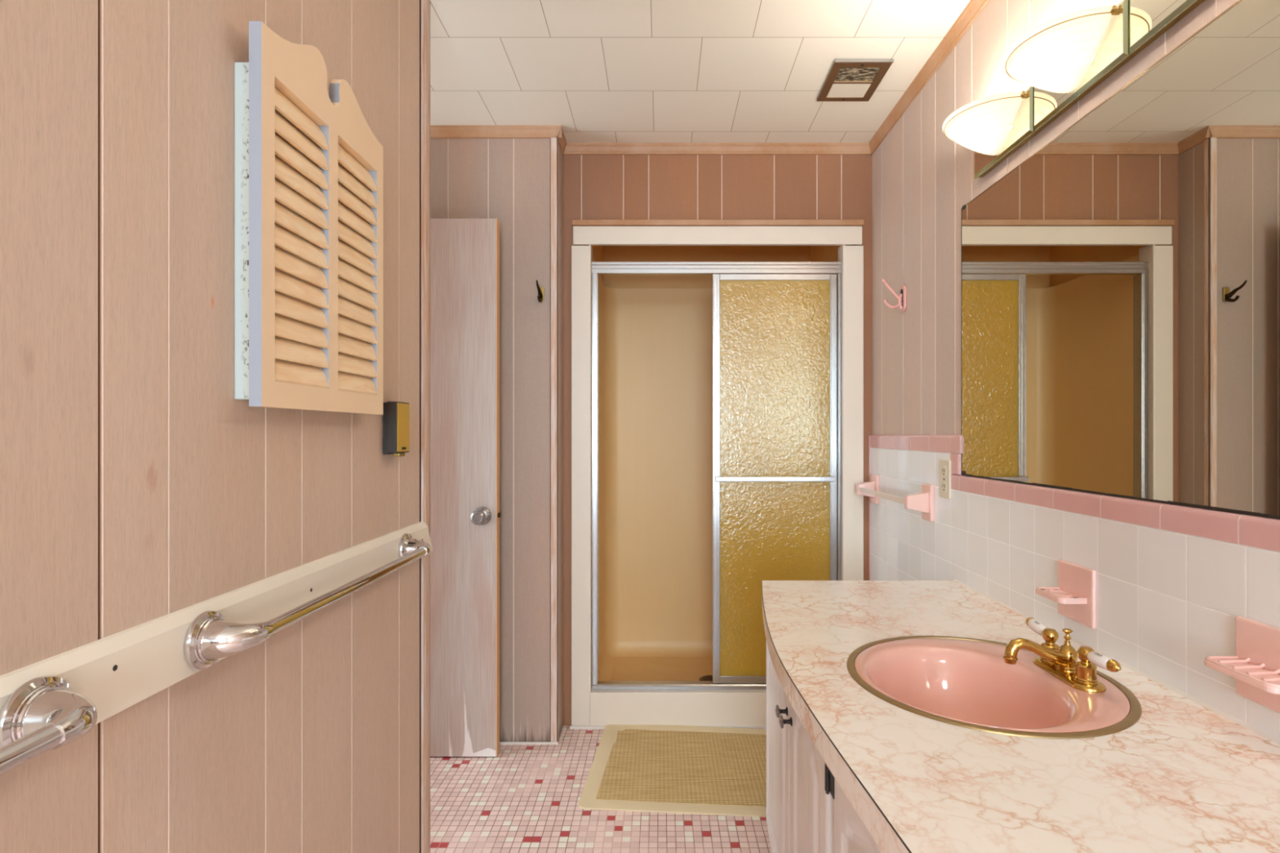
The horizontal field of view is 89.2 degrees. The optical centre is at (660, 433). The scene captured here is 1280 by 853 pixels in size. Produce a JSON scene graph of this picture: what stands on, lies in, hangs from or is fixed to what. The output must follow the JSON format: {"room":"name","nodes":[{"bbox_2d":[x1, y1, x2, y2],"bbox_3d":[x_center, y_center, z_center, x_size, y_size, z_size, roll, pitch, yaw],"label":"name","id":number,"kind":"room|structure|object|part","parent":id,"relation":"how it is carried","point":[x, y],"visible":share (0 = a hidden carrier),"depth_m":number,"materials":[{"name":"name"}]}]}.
{"room":"bathroom","nodes":[
{"label":"bathroom","id":0,"kind":"room"},
{"bbox_2d":[0,0,419,852],"bbox_3d":[-0.670,0.007,-0.483,0.090,2.400,4.433,0,0,0],"label":"wall","id":1,"kind":"structure","parent":0,"point":[136,488],"depth_m":0.84,"materials":[{"name":"pink wood"}]},
{"bbox_2d":[0,521,432,724],"bbox_3d":[-0.617,0.272,0.618,0.016,0.086,2.235,0,0,0],"label":"board","id":2,"kind":"object","parent":1,"relation":"attached to","point":[117,672],"visible":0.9,"depth_m":0.81,"materials":[{"name":"white wood"}]},
{"bbox_2d":[0,675,97,776],"bbox_3d":[-0.575,0.275,0.290,0.070,0.076,0.756,0,0,0],"label":"grab bar","id":3,"kind":"object","parent":2,"relation":"attached to","point":[44,714],"visible":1,"depth_m":0.60,"materials":[{"name":"silver metal"}]},
{"bbox_3d":[-0.553,0.275,0.290,0.022,0.022,0.599,0,0,0],"label":"rod","id":4,"kind":"part","parent":3,"relation":"part of","materials":[{"name":"silver metal"}]},
{"bbox_3d":[-0.568,0.275,0.622,0.056,0.051,0.067,0,0,0],"label":"elbow post","id":5,"kind":"part","parent":3,"relation":"part of","materials":[{"name":"silver metal"}]},
{"bbox_2d":[183,533,431,669],"bbox_3d":[-0.575,0.275,1.206,0.070,0.076,0.756,0,0,0],"label":"grab bar","id":6,"kind":"object","parent":2,"relation":"attached to","point":[209,637],"visible":1,"depth_m":0.88,"materials":[{"name":"silver metal"}]},
{"bbox_3d":[-0.568,0.275,0.874,0.056,0.051,0.067,0,0,0],"label":"elbow post","id":7,"kind":"part","parent":6,"relation":"part of","materials":[{"name":"silver metal"}]},
{"bbox_3d":[-0.553,0.275,1.206,0.022,0.022,0.599,0,0,0],"label":"rod","id":8,"kind":"part","parent":6,"relation":"part of","materials":[{"name":"silver metal"}]},
{"bbox_3d":[-0.568,0.275,1.538,0.056,0.051,0.067,0,0,0],"label":"elbow post","id":9,"kind":"part","parent":6,"relation":"part of","materials":[{"name":"silver metal"}]},
{"bbox_2d":[234,21,382,414],"bbox_3d":[-0.601,-0.344,1.146,0.047,0.610,0.412,0,0,0],"label":"medicine cabinet","id":10,"kind":"object","parent":1,"relation":"attached to","point":[308,161],"visible":1,"depth_m":1.06,"materials":[{"name":"beige wood"}]},
{"bbox_2d":[382,401,409,457],"bbox_3d":[-0.606,-0.010,1.486,0.037,0.124,0.075,0,0,0],"label":"switch box","id":11,"kind":"object","parent":1,"relation":"attached to","point":[396,415],"visible":1,"depth_m":1.46,"materials":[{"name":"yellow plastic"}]},
{"bbox_3d":[-0.619,-0.011,1.485,0.011,0.117,0.054,0,0,0],"label":"plate","id":12,"kind":"part","parent":11,"relation":"part of","materials":[{"name":"black plastic"}]},
{"bbox_3d":[-0.589,-0.014,1.486,0.002,0.110,0.067,0,0,0],"label":"panel","id":13,"kind":"part","parent":11,"relation":"part of","materials":[{"name":"gold metal"}]},
{"bbox_2d":[419,0,421,852],"bbox_3d":[-0.625,0.007,1.685,0.002,2.400,0.007,0,0,0],"label":"trim","id":14,"kind":"structure","parent":1,"relation":"attached to","point":[420,0],"depth_m":1.68,"materials":[{"name":"pink wood"}]},
{"bbox_2d":[421,0,430,852],"bbox_3d":[-0.666,0.007,1.714,0.098,2.400,0.051,0,0,0],"label":"trim","id":15,"kind":"structure","parent":1,"relation":"attached to","point":[425,4],"depth_m":1.71,"materials":[{"name":"pink wood"}]},
{"bbox_2d":[430,137,563,742],"bbox_3d":[-1.402,0.007,2.605,1.996,2.400,0.150,0,0,0],"label":"wall","id":16,"kind":"structure","parent":0,"point":[506,180],"depth_m":2.53,"materials":[{"name":"wood"}]},
{"bbox_2d":[430,124,562,137],"bbox_3d":[-1.392,-1.173,2.519,2.016,0.041,0.021,0,0,0],"label":"trim","id":17,"kind":"structure","parent":16,"relation":"attached to","point":[436,131],"depth_m":2.52,"materials":[{"name":"brown wood"}]},
{"bbox_2d":[536,280,544,302],"bbox_3d":[-0.464,-0.541,2.483,0.022,0.073,0.094,0,0,0],"label":"coat hook","id":18,"kind":"object","parent":16,"relation":"attached to","point":[540,295],"visible":1,"depth_m":2.49,"materials":[{"name":"gold metal"}]},
{"bbox_3d":[-0.464,-0.542,2.525,0.022,0.055,0.008,0,0,0],"label":"hook plate","id":19,"kind":"part","parent":18,"relation":"part of","materials":[{"name":"gold metal"}]},
{"bbox_2d":[550,137,551,742],"bbox_3d":[-0.429,0.028,2.530,0.003,2.359,0.002,0,0,0],"label":"trim","id":20,"kind":"structure","parent":16,"relation":"attached to","point":[550,138],"depth_m":2.53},
{"bbox_2d":[551,137,559,742],"bbox_3d":[-0.413,0.028,2.536,0.028,2.359,0.026,0,0,0],"label":"trim","id":21,"kind":"structure","parent":16,"relation":"attached to","point":[554,141],"depth_m":2.52,"materials":[{"name":"pink wood"}]},
{"bbox_2d":[555,127,566,155],"bbox_3d":[-0.395,-1.173,2.595,0.021,0.041,0.170,0,0,0],"label":"trim","id":22,"kind":"structure","parent":16,"relation":"attached to","point":[562,142],"depth_m":2.59,"materials":[{"name":"brown wood"}]},
{"bbox_2d":[499,725,766,744],"bbox_3d":[-0.725,1.201,2.587,3.150,0.012,0.138,0,0,0],"label":"trim","id":23,"kind":"structure","parent":16,"relation":"attached to","point":[571,726],"depth_m":2.65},
{"bbox_2d":[591,245,603,281],"bbox_3d":[-0.321,0.057,3.080,0.038,2.300,0.720,0,0,0],"label":"wall","id":24,"kind":"structure","parent":0,"point":[597,251],"depth_m":3.17,"materials":[{"name":"paint"}]},
{"bbox_2d":[430,725,771,852],"bbox_3d":[-0.750,1.232,-0.040,3.500,0.050,5.520,0,0,0],"label":"floor","id":25,"kind":"structure","parent":0,"point":[525,798],"depth_m":2.04,"materials":[{"name":"tile"}]},
{"bbox_2d":[578,724,766,817],"bbox_3d":[0.218,1.198,2.346,0.930,0.017,0.595,0,0,4],"label":"bath mat","id":26,"kind":"object","parent":25,"relation":"on","point":[677,769],"visible":0.52,"depth_m":2.30,"materials":[{"name":"beige fabric"}]},
{"bbox_2d":[766,643,882,852],"bbox_3d":[0.559,0.842,1.103,0.606,0.730,1.565,0,0,0],"label":"vanity cabinet","id":27,"kind":"object","parent":25,"relation":"on","point":[808,811],"visible":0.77,"depth_m":1.32,"materials":[{"name":"white paint"}]},
{"bbox_2d":[775,705,780,718],"bbox_3d":[0.262,0.622,1.452,0.009,0.025,0.028,0,0,0],"label":"knob","id":28,"kind":"object","parent":27,"relation":"on","point":[777,709],"depth_m":1.44,"materials":[{"name":"black metal"}]},
{"bbox_3d":[0.301,0.809,1.656,0.021,0.629,0.456,0,0,3],"label":"cabinet door","id":29,"kind":"part","parent":27,"relation":"part of","materials":[{"name":"white paint"}]},
{"bbox_2d":[778,715,783,728],"bbox_3d":[0.260,0.622,1.400,0.009,0.025,0.028,0,0,0],"label":"knob","id":30,"kind":"object","parent":27,"relation":"on","point":[781,720],"depth_m":1.39,"materials":[{"name":"black metal"}]},
{"bbox_3d":[0.275,0.622,1.452,0.021,0.018,0.018,0,0,0],"label":"knob","id":31,"kind":"part","parent":27,"relation":"part of","materials":[{"name":"black metal"}]},
{"bbox_3d":[0.273,0.622,1.400,0.021,0.018,0.018,0,0,0],"label":"knob","id":32,"kind":"part","parent":27,"relation":"part of","materials":[{"name":"black metal"}]},
{"bbox_3d":[0.290,0.809,1.258,0.020,0.629,0.332,0,0,1],"label":"cabinet door","id":33,"kind":"part","parent":27,"relation":"part of","materials":[{"name":"white paint"}]},
{"bbox_3d":[0.294,0.809,0.876,0.020,0.629,0.373,0,0,-2],"label":"cabinet door","id":34,"kind":"part","parent":27,"relation":"part of","materials":[{"name":"white paint"}]},
{"bbox_2d":[761,578,1279,852],"bbox_3d":[0.546,0.452,1.103,0.636,0.050,1.607,0,0,0],"label":"countertop","id":35,"kind":"structure","parent":27,"relation":"on","point":[1190,775],"depth_m":0.87,"materials":[{"name":"stone"}]},
{"bbox_2d":[846,635,1142,738],"bbox_3d":[0.567,0.502,1.149,0.456,0.148,0.464,0,0,0],"label":"sink","id":36,"kind":"object","parent":35,"relation":"in","point":[966,682],"visible":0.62,"depth_m":1.21,"materials":[{"name":"pink ceramic"}]},
{"bbox_2d":[1002,617,1121,693],"bbox_3d":[0.724,0.388,1.151,0.172,0.082,0.186,0,0,-44],"label":"faucet","id":37,"kind":"object","parent":35,"relation":"on","point":[1060,662],"visible":1,"depth_m":1.14,"materials":[{"name":"gold metal"}]},
{"bbox_3d":[0.721,0.370,1.235,0.022,0.024,0.046,0,0,0],"label":"porcelain lever","id":38,"kind":"part","parent":37,"relation":"part of","materials":[{"name":"white ceramic"}]},
{"bbox_3d":[0.674,0.392,1.151,0.131,0.058,0.035,0,0,0],"label":"spout","id":39,"kind":"part","parent":37,"relation":"part of","materials":[{"name":"gold metal"}]},
{"bbox_3d":[0.722,0.391,1.202,0.034,0.060,0.034,0,0,0],"label":"handle post","id":40,"kind":"part","parent":37,"relation":"part of","materials":[{"name":"gold metal"}]},
{"bbox_3d":[0.722,0.361,1.151,0.017,0.028,0.017,0,0,0],"label":"lift rod","id":41,"kind":"part","parent":37,"relation":"part of","materials":[{"name":"gold metal"}]},
{"bbox_3d":[0.722,0.424,1.151,0.055,0.010,0.159,0,0,0],"label":"plate","id":42,"kind":"part","parent":37,"relation":"part of","materials":[{"name":"gold metal"}]},
{"bbox_3d":[0.722,0.391,1.100,0.034,0.060,0.034,0,0,0],"label":"handle post","id":43,"kind":"part","parent":37,"relation":"part of","materials":[{"name":"gold metal"}]},
{"bbox_3d":[0.725,0.373,1.067,0.023,0.022,0.046,0,0,0],"label":"porcelain lever","id":44,"kind":"part","parent":37,"relation":"part of","materials":[{"name":"white ceramic"}]},
{"bbox_2d":[430,0,970,142],"bbox_3d":[-0.750,-1.218,-0.040,3.500,0.050,5.520,0,0,0],"label":"ceiling","id":45,"kind":"structure","parent":0,"point":[602,71],"depth_m":2.08,"materials":[{"name":"tile"}]},
{"bbox_2d":[817,58,893,101],"bbox_3d":[0.648,-1.187,2.187,0.187,0.010,0.249,0,0,0],"label":"vent","id":46,"kind":"object","parent":45,"relation":"in","point":[847,79],"visible":1,"depth_m":2.17,"materials":[{"name":"brown metal"}]},
{"bbox_3d":[0.648,-1.188,2.239,0.129,0.007,0.089,0,0,0],"label":"milky panel","id":47,"kind":"part","parent":46,"relation":"part of","materials":[{"name":"white plastic"}]},
{"bbox_2d":[603,245,809,288],"bbox_3d":[0.240,0.057,3.419,1.084,2.300,0.042,0,0,0],"label":"wall","id":48,"kind":"structure","parent":0,"point":[611,253],"depth_m":3.40,"materials":[{"name":"paint"}]},
{"bbox_2d":[592,256,838,680],"bbox_3d":[0.240,0.200,3.071,1.078,1.914,0.650,0,0,0],"label":"shower stall","id":49,"kind":"object","parent":48,"relation":"attached to","point":[655,344],"visible":0.56,"depth_m":3.38,"materials":[{"name":"beige plastic"}]},
{"bbox_2d":[563,155,871,725],"bbox_3d":[0.234,0.007,2.700,1.279,2.400,0.040,0,0,0],"label":"wall","id":50,"kind":"structure","parent":0,"point":[596,187],"depth_m":2.68,"materials":[{"name":"pink wood"}]},
{"bbox_2d":[591,262,841,689],"bbox_3d":[0.232,0.174,2.716,1.036,1.772,0.056,0,0,0],"label":"shower door frame","id":51,"kind":"object","parent":50,"relation":"attached to","point":[597,268],"visible":0.73,"depth_m":2.69,"materials":[{"name":"silver metal"}]},
{"bbox_2d":[571,226,863,725],"bbox_3d":[0.234,0.178,2.700,1.199,2.058,0.089,0,0,0],"label":"trim","id":52,"kind":"structure","parent":50,"relation":"attached to","point":[589,707],"depth_m":2.66,"materials":[{"name":"beige paint"}]},
{"bbox_2d":[571,219,863,226],"bbox_3d":[0.234,-0.864,2.664,1.194,0.022,0.032,0,0,0],"label":"trim","id":53,"kind":"structure","parent":50,"relation":"attached to","point":[574,222],"depth_m":2.65,"materials":[{"name":"brown wood"}]},
{"bbox_2d":[564,142,871,155],"bbox_3d":[0.234,-1.173,2.670,1.279,0.041,0.021,0,0,0],"label":"trim","id":54,"kind":"structure","parent":50,"relation":"attached to","point":[571,148],"depth_m":2.67,"materials":[{"name":"brown wood"}]},
{"bbox_2d":[712,273,836,683],"bbox_3d":[0.475,0.187,2.687,0.517,1.704,0.054,0,0,0],"label":"sliding shower door","id":55,"kind":"structure","parent":50,"relation":"attached to","point":[775,335],"depth_m":2.70,"materials":[{"name":"yellow glass"}]},
{"bbox_2d":[809,245,840,262],"bbox_3d":[0.801,0.057,3.080,0.038,2.300,0.720,0,0,0],"label":"wall","id":56,"kind":"structure","parent":0,"point":[817,253],"depth_m":3.10,"materials":[{"name":"paint"}]},
{"bbox_2d":[871,0,1238,435],"bbox_3d":[0.919,0.007,0.030,0.090,2.400,5.460,0,0,0],"label":"wall","id":57,"kind":"structure","parent":0,"point":[922,179],"depth_m":2.05,"materials":[{"name":"pink wood"}]},
{"bbox_2d":[880,279,906,312],"bbox_3d":[0.832,-0.495,2.322,0.084,0.120,0.047,0,0,0],"label":"robe hook","id":58,"kind":"object","parent":57,"relation":"attached to","point":[902,299],"visible":1,"depth_m":2.32,"materials":[{"name":"pink plastic"}]},
{"bbox_2d":[868,0,989,155],"bbox_3d":[0.864,-1.173,-0.010,0.021,0.041,5.380,0,0,0],"label":"trim","id":59,"kind":"structure","parent":57,"relation":"attached to","point":[974,7],"depth_m":2.07,"materials":[{"name":"brown wood"}]},
{"bbox_2d":[942,0,1204,179],"bbox_3d":[0.798,-0.747,1.316,0.152,0.109,0.896,0,0,0],"label":"vanity light","id":60,"kind":"object","parent":57,"relation":"attached to","point":[1063,59],"visible":1,"depth_m":1.31,"materials":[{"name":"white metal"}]},
{"bbox_3d":[0.793,-0.761,1.636,0.058,0.050,0.050,0,0,0],"label":"light bulb","id":61,"kind":"part","parent":60,"relation":"part of","materials":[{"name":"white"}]},
{"bbox_3d":[0.785,-0.752,1.636,0.127,0.093,0.254,0,0,0],"label":"lamp shade","id":62,"kind":"part","parent":60,"relation":"part of","materials":[{"name":"white glass"}]},
{"bbox_3d":[0.793,-0.761,1.334,0.058,0.050,0.050,0,0,0],"label":"light bulb","id":63,"kind":"part","parent":60,"relation":"part of","materials":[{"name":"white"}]},
{"bbox_3d":[0.785,-0.752,1.334,0.127,0.093,0.254,0,0,0],"label":"lamp shade","id":64,"kind":"part","parent":60,"relation":"part of","materials":[{"name":"white glass"}]},
{"bbox_2d":[868,434,1279,580],"bbox_3d":[0.867,0.605,1.365,0.016,1.204,2.628,0,0,0],"label":"trim","id":65,"kind":"structure","parent":57,"relation":"attached to","point":[1256,531],"depth_m":1.26,"materials":[{"name":"pink tile"}]},
{"bbox_2d":[870,448,1279,739],"bbox_3d":[0.869,0.633,1.339,0.010,1.148,2.679,0,0,0],"label":"tile backsplash","id":66,"kind":"object","parent":57,"relation":"attached to","point":[1167,602],"visible":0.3,"depth_m":1.25,"materials":[{"name":"white tile"}]},
{"bbox_2d":[856,474,934,521],"bbox_3d":[0.825,0.221,2.336,0.079,0.118,0.590,0,0,0],"label":"towel bar","id":67,"kind":"object","parent":66,"relation":"attached to","point":[923,501],"visible":1,"depth_m":2.08,"materials":[{"name":"pink ceramic"}]},
{"bbox_3d":[0.818,0.222,2.594,0.066,0.064,0.051,0,0,0],"label":"bar arm","id":68,"kind":"part","parent":67,"relation":"part of","materials":[{"name":"pink ceramic"}]},
{"bbox_3d":[0.857,0.222,2.594,0.014,0.116,0.074,0,0,0],"label":"mount plate","id":69,"kind":"part","parent":67,"relation":"part of","materials":[{"name":"pink ceramic"}]},
{"bbox_3d":[0.818,0.220,2.078,0.066,0.064,0.051,0,0,0],"label":"bar arm","id":70,"kind":"part","parent":67,"relation":"part of","materials":[{"name":"pink ceramic"}]},
{"bbox_3d":[0.857,0.220,2.078,0.014,0.116,0.074,0,0,0],"label":"mount plate","id":71,"kind":"part","parent":67,"relation":"part of","materials":[{"name":"pink ceramic"}]},
{"bbox_2d":[939,459,951,499],"bbox_3d":[0.860,0.137,1.961,0.009,0.116,0.072,0,0,0],"label":"electrical outlet","id":72,"kind":"object","parent":66,"relation":"attached to","point":[945,491],"visible":1,"depth_m":1.95,"materials":[{"name":"beige plastic"}]},
{"bbox_2d":[941,480,946,493],"bbox_3d":[0.857,0.161,1.961,0.002,0.034,0.034,0,0,0],"label":"socket","id":73,"kind":"object","parent":72,"relation":"attached to","point":[943,482],"depth_m":1.96,"materials":[{"name":"beige plastic"}]},
{"bbox_2d":[941,465,946,476],"bbox_3d":[0.857,0.114,1.961,0.002,0.034,0.034,0,0,0],"label":"socket","id":74,"kind":"object","parent":72,"relation":"attached to","point":[943,467],"depth_m":1.96,"materials":[{"name":"beige plastic"}]},
{"bbox_2d":[1035,560,1096,629],"bbox_3d":[0.833,0.330,1.341,0.062,0.117,0.116,0,0,0],"label":"toothbrush holder","id":75,"kind":"object","parent":66,"relation":"attached to","point":[1075,594],"visible":1,"depth_m":1.33,"materials":[{"name":"pink ceramic"}]},
{"bbox_2d":[1035,588,1087,604],"bbox_3d":[0.829,0.338,1.348,0.054,0.010,0.096,0,0,0],"label":"shelf","id":76,"kind":"object","parent":75,"relation":"attached to","point":[1061,596],"depth_m":1.33,"materials":[{"name":"pink ceramic"}]},
{"bbox_3d":[0.860,0.330,1.341,0.009,0.117,0.116,0,0,0],"label":"wall plate","id":77,"kind":"part","parent":75,"relation":"part of","materials":[{"name":"pink ceramic"}]},
{"bbox_2d":[1204,616,1279,713],"bbox_3d":[0.833,0.330,0.904,0.062,0.117,0.125,0,0,0],"label":"soap dish","id":78,"kind":"object","parent":66,"relation":"attached to","point":[1255,668],"visible":1,"depth_m":0.92,"materials":[{"name":"pink ceramic"}]},
{"bbox_2d":[1204,658,1279,694],"bbox_3d":[0.829,0.338,0.907,0.054,0.010,0.115,0,0,0],"label":"shelf","id":79,"kind":"object","parent":78,"relation":"attached to","point":[1262,674],"depth_m":0.91,"materials":[{"name":"pink ceramic"}]},
{"bbox_3d":[0.860,0.330,0.904,0.009,0.117,0.125,0,0,0],"label":"wall plate","id":80,"kind":"part","parent":78,"relation":"part of","materials":[{"name":"pink ceramic"}]},
{"bbox_2d":[960,0,1279,519],"bbox_3d":[0.870,-0.267,1.111,0.008,0.773,1.523,0,0,0],"label":"wall mirror","id":81,"kind":"object","parent":57,"relation":"attached to","point":[1120,284],"visible":1,"depth_m":1.17,"materials":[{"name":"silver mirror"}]},
{"bbox_3d":[-1.603,0.007,1.820,1.775,2.400,1.420,0,0,0],"label":"wall","id":82,"kind":"structure","parent":0,"visible":0},
{"bbox_2d":[430,217,501,756],"bbox_3d":[-0.910,0.200,2.395,0.620,2.002,0.114,0,0,0],"label":"door","id":83,"kind":"structure","parent":82,"relation":"in","point":[465,514],"depth_m":2.41,"materials":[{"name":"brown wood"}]},
{"bbox_3d":[-0.662,0.305,2.374,0.068,0.068,0.072,0,0,0],"label":"knob","id":84,"kind":"part","parent":83,"relation":"part of","materials":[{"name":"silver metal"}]}
]}

